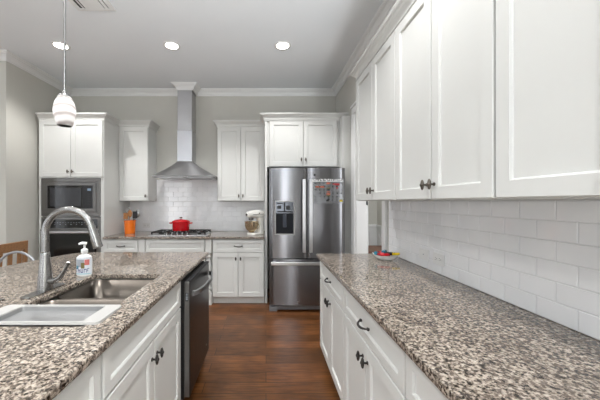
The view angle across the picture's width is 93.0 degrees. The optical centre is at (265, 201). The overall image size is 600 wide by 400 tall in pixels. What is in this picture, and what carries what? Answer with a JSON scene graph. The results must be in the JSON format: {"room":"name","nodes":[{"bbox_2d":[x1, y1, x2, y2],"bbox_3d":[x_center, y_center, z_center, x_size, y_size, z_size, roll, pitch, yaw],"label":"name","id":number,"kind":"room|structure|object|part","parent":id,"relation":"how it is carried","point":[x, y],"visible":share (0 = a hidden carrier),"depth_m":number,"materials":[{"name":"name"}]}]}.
{"room":"kitchen","nodes":[
{"label":"kitchen","id":0,"kind":"room"},
{"bbox_2d":[0,61,62,266],"bbox_3d":[-3.140,-0.198,3.928,0.100,3.145,1.125,0,0,0],"label":"wall","id":1,"kind":"structure","parent":0,"point":[23,95],"depth_m":3.56,"materials":[{"name":"beige paint"}]},
{"bbox_2d":[0,0,396,95],"bbox_3d":[-2.545,-1.724,-0.055,7.310,0.092,9.090,0,0,0],"label":"trim","id":2,"kind":"structure","parent":1,"relation":"attached to","point":[386,6],"depth_m":4.41,"materials":[{"name":"white paint"}]},
{"bbox_2d":[0,0,382,87],"bbox_3d":[-2.000,-1.810,0.500,8.600,0.080,10.400,0,0,0],"label":"ceiling","id":3,"kind":"structure","parent":0,"point":[223,43],"depth_m":3.08,"materials":[{"name":"paint"}]},
{"bbox_2d":[50,41,70,49],"bbox_3d":[-2.320,-1.765,3.200,0.190,0.008,0.190,0,0,0],"label":"recessed light","id":4,"kind":"object","parent":3,"relation":"in","point":[57,44],"visible":0.9,"depth_m":3.19,"materials":[{"name":"white plastic"}]},
{"bbox_2d":[52,0,75,127],"bbox_3d":[-1.245,-1.119,1.750,0.121,1.299,0.121,0,0,0],"label":"pendant lamp","id":5,"kind":"object","parent":3,"relation":"hanging from","point":[64,109],"visible":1,"depth_m":1.73,"materials":[{"name":"white glass"}]},
{"bbox_3d":[-1.245,-0.561,1.750,0.121,0.182,0.121,0,0,0],"label":"lamp shade","id":6,"kind":"part","parent":5,"relation":"part of","materials":[{"name":"white glass"}]},
{"bbox_3d":[-1.245,-1.220,1.750,0.012,1.060,0.012,0,0,23],"label":"rod","id":7,"kind":"part","parent":5,"relation":"part of","materials":[{"name":"silver metal"}]},
{"bbox_2d":[68,0,115,10],"bbox_3d":[-1.555,-1.764,2.380,0.350,0.011,0.460,0,0,0],"label":"ceiling vent","id":8,"kind":"object","parent":3,"relation":"in","point":[80,5],"visible":1,"depth_m":2.53,"materials":[{"name":"white plastic"}]},
{"bbox_3d":[-1.555,-1.762,2.380,0.170,0.007,0.400,0,0,0],"label":"plate","id":9,"kind":"part","parent":8,"relation":"part of","materials":[{"name":"white plastic"}]},
{"bbox_2d":[163,41,180,49],"bbox_3d":[-1.065,-1.765,3.200,0.190,0.008,0.190,0,0,0],"label":"recessed light","id":10,"kind":"object","parent":3,"relation":"in","point":[171,45],"visible":1,"depth_m":3.19,"materials":[{"name":"white plastic"}]},
{"bbox_2d":[274,41,290,49],"bbox_3d":[0.190,-1.765,3.200,0.190,0.008,0.190,0,0,0],"label":"recessed light","id":11,"kind":"object","parent":3,"relation":"in","point":[281,45],"visible":1,"depth_m":3.19,"materials":[{"name":"white plastic"}]},
{"bbox_2d":[71,96,335,288],"bbox_3d":[-1.040,-0.198,4.550,4.300,3.145,0.120,0,0,0],"label":"wall","id":12,"kind":"structure","parent":0,"point":[162,110],"depth_m":4.49,"materials":[{"name":"beige paint"}]},
{"bbox_2d":[119,120,159,200],"bbox_3d":[-1.919,-0.606,4.304,0.488,1.181,0.368,0,0,0],"label":"upper cabinet","id":13,"kind":"object","parent":12,"relation":"attached to","point":[137,138],"visible":1,"depth_m":4.17,"materials":[{"name":"white paint"}]},
{"bbox_3d":[-1.949,-0.559,4.170,0.418,1.081,0.020,0,0,0],"label":"door","id":14,"kind":"part","parent":13,"relation":"part of","materials":[{"name":"white paint"}]},
{"bbox_3d":[-1.919,-1.148,4.304,0.488,0.096,0.368,0,0,0],"label":"crown moulding","id":15,"kind":"part","parent":13,"relation":"part of","materials":[{"name":"white paint"}]},
{"bbox_2d":[152,90,217,179],"bbox_3d":[-1.165,-1.058,4.236,0.880,1.419,0.504,0,0,0],"label":"range hood","id":16,"kind":"object","parent":12,"relation":"attached to","point":[185,168],"visible":0.9,"depth_m":4.25,"materials":[{"name":"metal"}]},
{"bbox_2d":[130,180,264,230],"bbox_3d":[-1.091,0.053,4.486,2.142,0.811,0.009,0,0,0],"label":"tile backsplash","id":17,"kind":"structure","parent":12,"relation":"attached to","point":[196,201],"depth_m":4.48,"materials":[{"name":"tile"}]},
{"bbox_2d":[143,223,149,227],"bbox_3d":[-1.890,0.370,4.476,0.118,0.075,0.008,0,0,0],"label":"wall outlet","id":18,"kind":"object","parent":17,"relation":"attached to","point":[145,225],"visible":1,"depth_m":4.47,"materials":[{"name":"white plastic"}]},
{"bbox_2d":[213,120,264,200],"bbox_3d":[-0.399,-0.606,4.304,0.757,1.181,0.368,0,0,0],"label":"upper cabinet","id":19,"kind":"object","parent":12,"relation":"attached to","point":[241,143],"visible":1,"depth_m":4.17,"materials":[{"name":"white paint"}]},
{"bbox_3d":[-0.542,-0.559,4.170,0.340,1.081,0.020,0,0,0],"label":"door","id":20,"kind":"part","parent":19,"relation":"part of","materials":[{"name":"white paint"}]},
{"bbox_3d":[-0.399,-1.148,4.304,0.757,0.096,0.368,0,0,0],"label":"crown moulding","id":21,"kind":"part","parent":19,"relation":"part of","materials":[{"name":"white paint"}]},
{"bbox_3d":[-0.195,-0.559,4.170,0.340,1.081,0.020,0,0,0],"label":"door","id":22,"kind":"part","parent":19,"relation":"part of","materials":[{"name":"white paint"}]},
{"bbox_2d":[183,289,339,399],"bbox_3d":[-2.000,1.405,0.500,8.600,0.060,10.400,0,0,0],"label":"floor","id":23,"kind":"structure","parent":0,"point":[255,352],"depth_m":2.50,"materials":[{"name":"brown wood"}]},
{"bbox_2d":[0,240,27,266],"bbox_3d":[-2.842,0.897,2.850,0.476,0.955,0.510,0,0,0],"label":"dining chair","id":24,"kind":"object","parent":23,"relation":"on","point":[21,245],"visible":0.42,"depth_m":2.95,"materials":[{"name":"brown wood"}]},
{"bbox_3d":[-2.623,0.467,2.850,0.037,0.093,0.510,0,0,0],"label":"rail","id":25,"kind":"part","parent":24,"relation":"part of","materials":[{"name":"brown wood"}]},
{"bbox_3d":[-2.633,0.900,3.085,0.055,0.950,0.036,0,0,0],"label":"leg","id":26,"kind":"part","parent":24,"relation":"part of","materials":[{"name":"brown wood"}]},
{"bbox_2d":[0,251,34,263],"bbox_3d":[-2.225,0.907,2.400,0.403,0.941,0.404,0,0,0],"label":"counter stool","id":27,"kind":"object","parent":23,"relation":"on","point":[12,252],"visible":0.2,"depth_m":2.52,"materials":[{"name":"grey paint"}]},
{"bbox_2d":[53,355,100,399],"bbox_3d":[-0.836,0.933,0.496,0.658,0.884,0.891,0,0,0],"label":"base cabinet","id":28,"kind":"object","parent":23,"relation":"on","point":[87,385],"visible":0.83,"depth_m":0.87,"materials":[{"name":"white paint"}]},
{"bbox_2d":[35,113,128,258],"bbox_3d":[-2.570,0.099,4.106,0.930,2.553,0.763,0,0,0],"label":"tall cabinet","id":29,"kind":"object","parent":23,"relation":"on","point":[89,148],"visible":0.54,"depth_m":3.78,"materials":[{"name":"white paint"}]},
{"bbox_3d":[-2.813,-0.711,3.775,0.420,0.752,0.020,0,0,0],"label":"door","id":30,"kind":"part","parent":29,"relation":"part of","materials":[{"name":"white paint"}]},
{"bbox_2d":[39,217,100,256],"bbox_3d":[-2.600,0.586,4.003,0.778,0.768,0.624,0,0,0],"label":"wall oven","id":31,"kind":"object","parent":29,"relation":"in","point":[65,233],"visible":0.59,"depth_m":3.75,"materials":[{"name":"metal"}]},
{"bbox_3d":[-2.600,0.397,3.718,0.718,0.038,0.054,0,0,0],"label":"handle","id":32,"kind":"part","parent":31,"relation":"part of","materials":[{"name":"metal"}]},
{"bbox_3d":[-2.600,0.289,3.773,0.718,0.115,0.024,0,0,0],"label":"control panel","id":33,"kind":"part","parent":31,"relation":"part of","materials":[{"name":"black glass"}]},
{"bbox_3d":[-2.600,0.666,3.765,0.778,0.608,0.040,0,0,0],"label":"door","id":34,"kind":"part","parent":31,"relation":"part of","materials":[{"name":"glass"}]},
{"bbox_3d":[-2.600,0.280,3.776,0.778,0.155,0.026,0,0,0],"label":"control frame","id":35,"kind":"part","parent":31,"relation":"part of","materials":[{"name":"metal"}]},
{"bbox_3d":[-2.600,0.666,3.764,0.712,0.492,0.033,0,0,0],"label":"door glass","id":36,"kind":"part","parent":31,"relation":"part of","materials":[{"name":"black glass"}]},
{"bbox_2d":[41,178,100,215],"bbox_3d":[-2.600,-0.066,4.009,0.778,0.502,0.512,0,0,0],"label":"microwave","id":37,"kind":"object","parent":29,"relation":"in","point":[84,194],"visible":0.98,"depth_m":3.75,"materials":[{"name":"metal"}]},
{"bbox_3d":[-2.600,-0.066,3.771,0.602,0.302,0.029,0,0,0],"label":"door glass","id":38,"kind":"part","parent":37,"relation":"part of","materials":[{"name":"black glass"}]},
{"bbox_3d":[-2.600,-0.066,3.769,0.684,0.394,0.032,0,0,0],"label":"door frame","id":39,"kind":"part","parent":37,"relation":"part of","materials":[{"name":"metal"}]},
{"bbox_3d":[-2.373,-0.066,3.756,0.125,0.294,0.002,0,0,0],"label":"control panel","id":40,"kind":"part","parent":37,"relation":"part of","materials":[{"name":"black glass"}]},
{"bbox_3d":[-2.570,-1.130,3.901,0.930,0.096,0.353,0,0,0],"label":"crown moulding","id":41,"kind":"part","parent":29,"relation":"part of","materials":[{"name":"white paint"}]},
{"bbox_3d":[-2.387,-0.711,3.775,0.420,0.752,0.020,0,0,0],"label":"door","id":42,"kind":"part","parent":29,"relation":"part of","materials":[{"name":"white paint"}]},
{"bbox_2d":[38,279,180,399],"bbox_3d":[-0.837,0.933,1.382,0.656,0.884,0.870,0,0,0],"label":"base cabinet","id":43,"kind":"object","parent":23,"relation":"on","point":[144,363],"visible":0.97,"depth_m":1.33,"materials":[{"name":"white paint"}]},
{"bbox_3d":[-0.555,0.970,1.165,0.020,0.586,0.426,0,0,0],"label":"door","id":44,"kind":"part","parent":43,"relation":"part of","materials":[{"name":"white paint"}]},
{"bbox_3d":[-0.555,0.586,1.382,0.020,0.162,0.860,0,0,0],"label":"drawer","id":45,"kind":"part","parent":43,"relation":"part of","materials":[{"name":"white paint"}]},
{"bbox_3d":[-0.527,0.752,1.351,0.036,0.052,0.023,0,0,0],"label":"knob","id":46,"kind":"part","parent":43,"relation":"part of","materials":[{"name":"grey metal"}]},
{"bbox_3d":[-0.527,0.752,1.413,0.036,0.052,0.023,0,0,0],"label":"knob","id":47,"kind":"part","parent":43,"relation":"part of","materials":[{"name":"grey metal"}]},
{"bbox_3d":[-0.555,0.970,1.599,0.020,0.586,0.426,0,0,0],"label":"door","id":48,"kind":"part","parent":43,"relation":"part of","materials":[{"name":"white paint"}]},
{"bbox_2d":[104,239,137,251],"bbox_3d":[-1.933,0.933,4.107,0.458,0.884,0.760,0,0,0],"label":"base cabinet","id":49,"kind":"object","parent":23,"relation":"on","point":[110,245],"visible":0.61,"depth_m":3.77,"materials":[{"name":"white paint"}]},
{"bbox_2d":[138,239,145,251],"bbox_3d":[-1.656,0.933,4.075,0.092,0.884,0.620,0,0,0],"label":"turned post","id":50,"kind":"object","parent":23,"relation":"on","point":[141,242],"visible":0.07,"depth_m":3.77,"materials":[{"name":"white paint"}]},
{"bbox_2d":[146,239,205,261],"bbox_3d":[-1.214,0.933,4.108,0.788,0.884,0.758,0,0,0],"label":"base cabinet","id":51,"kind":"object","parent":23,"relation":"on","point":[152,245],"visible":0.06,"depth_m":3.77,"materials":[{"name":"white paint"}]},
{"bbox_3d":[-1.214,0.586,3.775,0.778,0.162,0.020,0,0,0],"label":"drawer","id":52,"kind":"part","parent":51,"relation":"part of","materials":[{"name":"white paint"}]},
{"bbox_2d":[103,231,264,238],"bbox_3d":[-1.092,0.475,4.114,2.140,0.030,0.749,0,0,0],"label":"countertop","id":53,"kind":"structure","parent":51,"relation":"on","point":[138,234],"depth_m":3.77,"materials":[{"name":"stone"}]},
{"bbox_2d":[124,220,135,233],"bbox_3d":[-1.985,0.363,4.130,0.166,0.192,0.166,0,0,0],"label":"utensil crock","id":54,"kind":"object","parent":53,"relation":"on","point":[129,226],"visible":0.97,"depth_m":4.07,"materials":[{"name":"orange ceramic"}]},
{"bbox_2d":[123,213,127,219],"bbox_3d":[-2.017,0.302,4.117,0.115,0.288,0.011,0,0,-3],"label":"wooden spatula","id":55,"kind":"object","parent":54,"relation":"in","point":[125,215],"visible":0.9,"depth_m":4.11,"materials":[{"name":"brown wood"}]},
{"bbox_2d":[133,211,136,219],"bbox_3d":[-1.946,0.291,4.138,0.131,0.310,0.016,0,0,9],"label":"turner","id":56,"kind":"object","parent":54,"relation":"in","point":[134,212],"visible":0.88,"depth_m":4.13,"materials":[{"name":"black plastic"}]},
{"bbox_2d":[148,229,210,235],"bbox_3d":[-1.205,0.435,4.040,0.772,0.048,0.470,0,0,0],"label":"gas cooktop","id":57,"kind":"object","parent":53,"relation":"in","point":[162,232],"visible":0.91,"depth_m":3.90,"materials":[{"name":"metal"}]},
{"bbox_2d":[148,232,210,235],"bbox_3d":[-1.205,0.454,4.040,0.772,0.012,0.470,0,0,0],"label":"tray","id":58,"kind":"object","parent":57,"relation":"on","point":[155,233],"depth_m":3.88,"materials":[{"name":"metal"}]},
{"bbox_2d":[169,217,192,230],"bbox_3d":[-1.222,0.313,4.070,0.298,0.196,0.254,0,0,36],"label":"cooking pot","id":59,"kind":"object","parent":57,"relation":"on","point":[180,224],"visible":1,"depth_m":3.98,"materials":[{"name":"red metal"}]},
{"bbox_3d":[-1.222,0.264,4.070,0.255,0.044,0.255,0,0,0],"label":"lid","id":60,"kind":"part","parent":59,"relation":"part of","materials":[{"name":"red metal"}]},
{"bbox_2d":[244,210,264,234],"bbox_3d":[-0.144,0.287,4.041,0.245,0.346,0.334,0,0,45],"label":"stand mixer","id":61,"kind":"object","parent":53,"relation":"on","point":[251,226],"visible":1,"depth_m":3.99,"materials":[{"name":"white metal"}]},
{"bbox_2d":[244,221,258,232],"bbox_3d":[-0.200,0.353,4.010,0.214,0.154,0.203,0,0,0],"label":"bowl","id":62,"kind":"object","parent":61,"relation":"on","point":[251,226],"depth_m":3.94,"materials":[{"name":"metal"}]},
{"bbox_2d":[179,261,212,399],"bbox_3d":[-0.745,0.940,2.126,0.650,0.870,0.608,0,0,0],"label":"dishwasher","id":63,"kind":"object","parent":23,"relation":"on","point":[194,306],"visible":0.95,"depth_m":1.93,"materials":[{"name":"black metal"}]},
{"bbox_3d":[-0.511,0.886,2.127,0.034,0.747,0.606,0,0,0],"label":"door","id":64,"kind":"part","parent":63,"relation":"part of","materials":[{"name":"metal"}]},
{"bbox_3d":[-0.492,0.887,2.127,0.004,0.740,0.602,0,0,0],"label":"panel","id":65,"kind":"part","parent":63,"relation":"part of","materials":[{"name":"metal"}]},
{"bbox_3d":[-0.452,0.600,2.127,0.064,0.036,0.550,0,0,0],"label":"handle","id":66,"kind":"part","parent":63,"relation":"part of","materials":[{"name":"silver metal"}]},
{"bbox_2d":[205,239,213,304],"bbox_3d":[-0.767,0.933,4.075,0.092,0.884,0.620,0,0,0],"label":"turned post","id":67,"kind":"object","parent":23,"relation":"on","point":[208,242],"visible":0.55,"depth_m":3.77,"materials":[{"name":"white paint"}]},
{"bbox_3d":[-0.767,0.933,4.112,0.092,0.884,0.545,0,0,0],"label":"filler panel","id":68,"kind":"part","parent":67,"relation":"part of","materials":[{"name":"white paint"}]},
{"bbox_2d":[213,239,263,302],"bbox_3d":[-0.369,0.933,4.107,0.690,0.884,0.760,0,0,0],"label":"base cabinet","id":69,"kind":"object","parent":23,"relation":"on","point":[238,264],"visible":1,"depth_m":3.78,"materials":[{"name":"white paint"}]},
{"bbox_3d":[-0.541,0.970,3.775,0.336,0.586,0.020,0,0,0],"label":"door","id":70,"kind":"part","parent":69,"relation":"part of","materials":[{"name":"white paint"}]},
{"bbox_3d":[-0.369,0.586,3.775,0.680,0.162,0.020,0,0,0],"label":"drawer","id":71,"kind":"part","parent":69,"relation":"part of","materials":[{"name":"white paint"}]},
{"bbox_3d":[-0.197,0.970,3.775,0.336,0.586,0.020,0,0,0],"label":"door","id":72,"kind":"part","parent":69,"relation":"part of","materials":[{"name":"white paint"}]},
{"bbox_2d":[260,113,350,302],"bbox_3d":[0.515,0.088,4.099,1.186,2.573,0.778,0,0,0],"label":"tall cabinet","id":73,"kind":"object","parent":23,"relation":"on","point":[292,140],"visible":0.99,"depth_m":3.85,"materials":[{"name":"white paint"}]},
{"bbox_3d":[-0.001,0.122,4.169,0.034,2.505,0.638,0,0,0],"label":"panel","id":74,"kind":"part","parent":73,"relation":"part of","materials":[{"name":"white paint"}]},
{"bbox_3d":[0.277,-0.797,3.860,0.459,0.620,0.020,0,0,0],"label":"door","id":75,"kind":"part","parent":73,"relation":"part of","materials":[{"name":"white paint"}]},
{"bbox_3d":[0.515,-1.150,3.960,1.186,0.096,0.340,0,0,0],"label":"crown moulding","id":76,"kind":"part","parent":73,"relation":"part of","materials":[{"name":"white paint"}]},
{"bbox_3d":[0.742,-0.797,3.860,0.460,0.620,0.020,0,0,0],"label":"door","id":77,"kind":"part","parent":73,"relation":"part of","materials":[{"name":"white paint"}]},
{"bbox_3d":[1.056,0.122,4.099,0.104,2.505,0.778,0,0,0],"label":"panel","id":78,"kind":"part","parent":73,"relation":"part of","materials":[{"name":"white paint"}]},
{"bbox_2d":[269,168,344,310],"bbox_3d":[0.515,0.475,3.954,0.950,1.800,0.982,0,0,0],"label":"refrigerator","id":79,"kind":"object","parent":23,"relation":"on","point":[301,227],"visible":0.8,"depth_m":3.53,"materials":[{"name":"grey metal"}]},
{"bbox_3d":[0.233,0.070,3.538,0.220,0.141,0.034,0,0,0],"label":"dispenser panel","id":80,"kind":"part","parent":79,"relation":"part of","materials":[{"name":"silver metal"}]},
{"bbox_3d":[0.233,0.198,3.536,0.250,0.425,0.038,0,0,0],"label":"dispenser frame","id":81,"kind":"part","parent":79,"relation":"part of","materials":[{"name":"metal"}]},
{"bbox_3d":[0.233,0.235,3.524,0.046,0.160,0.010,0,0,0],"label":"dispenser lever","id":82,"kind":"part","parent":79,"relation":"part of","materials":[{"name":"grey plastic"}]},
{"bbox_3d":[0.275,0.139,3.559,0.465,1.128,0.068,0,0,0],"label":"door","id":83,"kind":"part","parent":79,"relation":"part of","materials":[{"name":"metal"}]},
{"bbox_3d":[0.515,1.002,3.559,0.946,0.575,0.068,0,0,0],"label":"freezer drawer","id":84,"kind":"part","parent":79,"relation":"part of","materials":[{"name":"metal"}]},
{"bbox_3d":[0.468,0.170,3.497,0.041,0.900,0.068,0,0,0],"label":"handle","id":85,"kind":"part","parent":79,"relation":"part of","materials":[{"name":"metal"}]},
{"bbox_3d":[0.552,0.170,3.497,0.041,0.900,0.068,0,0,0],"label":"handle","id":86,"kind":"part","parent":79,"relation":"part of","materials":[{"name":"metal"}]},
{"bbox_3d":[0.750,0.139,3.559,0.475,1.128,0.068,0,0,0],"label":"door","id":87,"kind":"part","parent":79,"relation":"part of","materials":[{"name":"metal"}]},
{"bbox_2d":[313,179,342,201],"bbox_3d":[0.773,-0.138,3.522,0.394,0.305,0.014,0,0,0],"label":"calendar","id":88,"kind":"object","parent":79,"relation":"attached to","point":[314,180],"visible":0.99,"depth_m":3.52,"materials":[{"name":"white paper"}]},
{"bbox_2d":[320,261,344,399],"bbox_3d":[0.770,0.933,2.118,0.666,0.884,0.763,0,0,0],"label":"base cabinet","id":89,"kind":"object","parent":23,"relation":"on","point":[332,312],"visible":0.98,"depth_m":2.04,"materials":[{"name":"white paint"}]},
{"bbox_3d":[0.485,0.970,2.308,0.020,0.586,0.373,0,0,0],"label":"door","id":90,"kind":"part","parent":89,"relation":"part of","materials":[{"name":"white paint"}]},
{"bbox_3d":[0.485,0.586,2.118,0.020,0.162,0.753,0,0,0],"label":"drawer","id":91,"kind":"part","parent":89,"relation":"part of","materials":[{"name":"white paint"}]},
{"bbox_3d":[0.485,0.970,1.927,0.020,0.586,0.373,0,0,0],"label":"door","id":92,"kind":"part","parent":89,"relation":"part of","materials":[{"name":"white paint"}]},
{"bbox_2d":[368,245,381,253],"bbox_3d":[1.730,1.006,3.900,0.860,0.738,0.500,0,0,0],"label":"table","id":93,"kind":"object","parent":23,"relation":"on","point":[371,248],"visible":0.02,"depth_m":3.88,"materials":[{"name":"brown wood"}]},
{"bbox_2d":[344,287,406,399],"bbox_3d":[0.770,0.933,1.353,0.666,0.884,0.763,0,0,0],"label":"base cabinet","id":94,"kind":"object","parent":23,"relation":"on","point":[374,364],"visible":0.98,"depth_m":1.31,"materials":[{"name":"white paint"}]},
{"bbox_3d":[0.485,0.970,1.542,0.020,0.586,0.373,0,0,0],"label":"door","id":95,"kind":"part","parent":94,"relation":"part of","materials":[{"name":"white paint"}]},
{"bbox_3d":[0.457,0.752,1.384,0.036,0.052,0.023,0,0,0],"label":"knob","id":96,"kind":"part","parent":94,"relation":"part of","materials":[{"name":"grey metal"}]},
{"bbox_3d":[0.456,0.588,1.353,0.039,0.020,0.122,0,0,0],"label":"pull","id":97,"kind":"part","parent":94,"relation":"part of","materials":[{"name":"grey metal"}]},
{"bbox_3d":[0.457,0.752,1.321,0.036,0.052,0.023,0,0,0],"label":"knob","id":98,"kind":"part","parent":94,"relation":"part of","materials":[{"name":"grey metal"}]},
{"bbox_3d":[0.485,0.970,1.163,0.020,0.586,0.373,0,0,0],"label":"door","id":99,"kind":"part","parent":94,"relation":"part of","materials":[{"name":"white paint"}]},
{"bbox_2d":[406,354,447,399],"bbox_3d":[0.770,0.933,0.588,0.666,0.884,0.763,0,0,0],"label":"base cabinet","id":100,"kind":"object","parent":23,"relation":"on","point":[419,386],"visible":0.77,"depth_m":0.90,"materials":[{"name":"white paint"}]},
{"bbox_2d":[316,254,599,399],"bbox_3d":[0.779,0.475,0.968,0.659,0.030,3.135,0,0,0],"label":"countertop","id":101,"kind":"structure","parent":100,"relation":"on","point":[471,343],"depth_m":0.97,"materials":[{"name":"stone"}]},
{"bbox_2d":[372,252,398,260],"bbox_3d":[0.945,0.433,2.240,0.202,0.054,0.097,0,0,28],"label":"oval dish","id":102,"kind":"object","parent":101,"relation":"on","point":[391,257],"visible":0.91,"depth_m":2.21,"materials":[{"name":"white ceramic"}]},
{"bbox_3d":[-1.073,0.933,1.075,1.055,0.884,2.850,0,0,0],"label":"kitchen island","id":103,"kind":"object","parent":23,"relation":"on","visible":0},
{"bbox_2d":[0,252,207,399],"bbox_3d":[-1.248,0.475,1.100,1.445,0.030,3.000,0,0,0],"label":"island countertop","id":104,"kind":"structure","parent":103,"relation":"on","point":[37,363],"depth_m":1.10,"materials":[{"name":"stone"}]},
{"bbox_2d":[0,305,121,325],"bbox_3d":[-0.879,0.463,1.151,0.502,0.025,0.187,0,0,0],"label":"strainer","id":105,"kind":"object","parent":104,"relation":"on","point":[10,315],"visible":1,"depth_m":1.18,"materials":[{"name":"grey plastic"}]},
{"bbox_2d":[20,206,102,298],"bbox_3d":[-1.016,0.241,1.465,0.333,0.437,0.260,0,0,0],"label":"kitchen faucet","id":106,"kind":"object","parent":104,"relation":"on","point":[46,282],"visible":1,"depth_m":1.45,"materials":[{"name":"silver metal"}]},
{"bbox_3d":[-1.147,0.457,1.465,0.060,0.006,0.260,0,0,0],"label":"deck plate","id":107,"kind":"part","parent":106,"relation":"part of","materials":[{"name":"silver metal"}]},
{"bbox_3d":[-1.065,0.364,1.455,0.130,0.122,0.031,0,0,9],"label":"handle","id":108,"kind":"part","parent":106,"relation":"part of","materials":[{"name":"silver metal"}]},
{"bbox_3d":[-1.027,0.141,1.470,0.273,0.237,0.034,0,0,0],"label":"spout","id":109,"kind":"part","parent":106,"relation":"part of","materials":[{"name":"silver metal"}]},
{"bbox_2d":[0,279,153,326],"bbox_3d":[-0.876,0.599,1.425,0.428,0.215,0.760,0,0,0],"label":"sink","id":110,"kind":"object","parent":104,"relation":"in","point":[100,291],"visible":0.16,"depth_m":1.76,"materials":[{"name":"metal"}]},
{"bbox_3d":[-0.876,0.589,1.234,0.428,0.195,0.379,0,0,0],"label":"bowl","id":111,"kind":"part","parent":110,"relation":"part of","materials":[{"name":"metal"}]},
{"bbox_3d":[-0.876,0.599,1.625,0.428,0.215,0.359,0,0,0],"label":"bowl","id":112,"kind":"part","parent":110,"relation":"part of","materials":[{"name":"metal"}]},
{"bbox_2d":[76,242,91,276],"bbox_3d":[-1.135,0.353,1.769,0.090,0.212,0.057,0,0,-6],"label":"soap bottle","id":113,"kind":"object","parent":104,"relation":"on","point":[83,261],"visible":1,"depth_m":1.75,"materials":[{"name":"white plastic"}]},
{"bbox_2d":[77,259,83,266],"bbox_3d":[-1.146,0.378,1.744,0.050,0.047,0.005,0,0,7],"label":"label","id":114,"kind":"object","parent":113,"relation":"attached to","point":[80,262],"depth_m":1.74,"materials":[{"name":"multicoloured paper"}]},
{"bbox_2d":[368,201,376,224],"bbox_3d":[1.772,-0.198,5.650,1.055,3.145,0.100,0,0,0],"label":"wall","id":115,"kind":"structure","parent":0,"point":[372,205],"depth_m":5.60,"materials":[{"name":"beige paint"}]},
{"bbox_2d":[377,201,381,224],"bbox_3d":[2.250,-0.198,3.400,0.100,3.145,4.400,0,0,0],"label":"wall","id":116,"kind":"structure","parent":0,"point":[379,203],"depth_m":5.49,"materials":[{"name":"beige paint"}]},
{"bbox_2d":[336,76,599,340],"bbox_3d":[1.177,-0.198,0.500,0.135,3.145,10.200,0,0,0],"label":"wall","id":117,"kind":"structure","parent":0,"point":[346,96],"depth_m":3.81,"materials":[{"name":"beige paint"}]},
{"bbox_2d":[356,200,367,253],"bbox_3d":[1.177,0.140,3.085,0.137,2.470,0.810,0,0,0],"label":"trim","id":118,"kind":"structure","parent":117,"relation":"attached to","point":[361,207],"depth_m":3.47,"materials":[{"name":"white paint"}]},
{"bbox_2d":[350,101,387,253],"bbox_3d":[1.167,0.083,3.085,0.195,2.585,1.040,0,0,0],"label":"trim","id":119,"kind":"structure","parent":117,"relation":"attached to","point":[353,106],"depth_m":3.50,"materials":[{"name":"white paint"}]},
{"bbox_2d":[368,227,381,244],"bbox_3d":[1.723,0.935,3.400,0.954,0.880,4.400,0,0,0],"label":"wainscoting","id":120,"kind":"structure","parent":117,"relation":"attached to","point":[374,233],"depth_m":5.59,"materials":[{"name":"white paint"}]},
{"bbox_2d":[368,225,381,227],"bbox_3d":[1.723,0.470,3.400,0.954,0.050,4.400,0,0,0],"label":"trim","id":121,"kind":"structure","parent":117,"relation":"attached to","point":[378,226],"depth_m":5.55,"materials":[{"name":"white paint"}]},
{"bbox_2d":[356,31,431,200],"bbox_3d":[0.937,-0.555,2.138,0.345,1.090,0.762,0,0,0],"label":"upper cabinet","id":122,"kind":"object","parent":117,"relation":"attached to","point":[375,88],"visible":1,"depth_m":2.05,"materials":[{"name":"white paint"}]},
{"bbox_3d":[0.810,-0.542,2.329,0.020,1.056,0.373,0,0,0],"label":"door","id":123,"kind":"part","parent":122,"relation":"part of","materials":[{"name":"white paint"}]},
{"bbox_2d":[349,0,416,79],"bbox_3d":[0.934,-1.120,1.009,0.349,0.096,3.138,0,0,0],"label":"crown molding","id":124,"kind":"structure","parent":122,"relation":"attached to","point":[401,8],"depth_m":1.90,"materials":[{"name":"white paint"}]},
{"bbox_3d":[0.810,-0.542,1.948,0.020,1.056,0.373,0,0,0],"label":"door","id":125,"kind":"part","parent":122,"relation":"part of","materials":[{"name":"white paint"}]},
{"bbox_2d":[395,0,542,199],"bbox_3d":[0.937,-0.555,1.375,0.345,1.090,0.762,0,0,0],"label":"upper cabinet","id":126,"kind":"object","parent":117,"relation":"attached to","point":[445,50],"visible":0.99,"depth_m":1.27,"materials":[{"name":"white paint"}]},
{"bbox_3d":[0.810,-0.542,1.565,0.020,1.056,0.373,0,0,0],"label":"door","id":127,"kind":"part","parent":126,"relation":"part of","materials":[{"name":"white paint"}]},
{"bbox_3d":[0.782,-0.085,1.405,0.036,0.052,0.023,0,0,0],"label":"knob","id":128,"kind":"part","parent":126,"relation":"part of","materials":[{"name":"grey metal"}]},
{"bbox_3d":[0.782,-0.085,1.345,0.036,0.052,0.023,0,0,0],"label":"knob","id":129,"kind":"part","parent":126,"relation":"part of","materials":[{"name":"grey metal"}]},
{"bbox_3d":[0.810,-0.542,1.184,0.020,1.056,0.373,0,0,0],"label":"door","id":130,"kind":"part","parent":126,"relation":"part of","materials":[{"name":"white paint"}]},
{"bbox_2d":[389,199,599,339],"bbox_3d":[1.106,0.225,0.945,0.009,0.468,3.200,0,0,0],"label":"tile backsplash","id":131,"kind":"structure","parent":117,"relation":"attached to","point":[539,257],"depth_m":1.24,"materials":[{"name":"tile"}]},
{"bbox_2d":[419,248,428,260],"bbox_3d":[1.096,0.363,1.965,0.008,0.075,0.118,0,0,0],"label":"wall outlet","id":132,"kind":"object","parent":131,"relation":"attached to","point":[423,253],"visible":1,"depth_m":1.95,"materials":[{"name":"white plastic"}]},
{"bbox_2d":[433,252,444,266],"bbox_3d":[1.096,0.363,1.800,0.008,0.075,0.118,0,0,0],"label":"wall outlet","id":133,"kind":"object","parent":131,"relation":"attached to","point":[439,259],"visible":1,"depth_m":1.79,"materials":[{"name":"white plastic"}]},
{"bbox_2d":[496,0,599,198],"bbox_3d":[0.937,-0.555,0.611,0.345,1.090,0.762,0,0,0],"label":"upper cabinet","id":134,"kind":"object","parent":117,"relation":"attached to","point":[548,51],"visible":1,"depth_m":0.81,"materials":[{"name":"white paint"}]}
]}

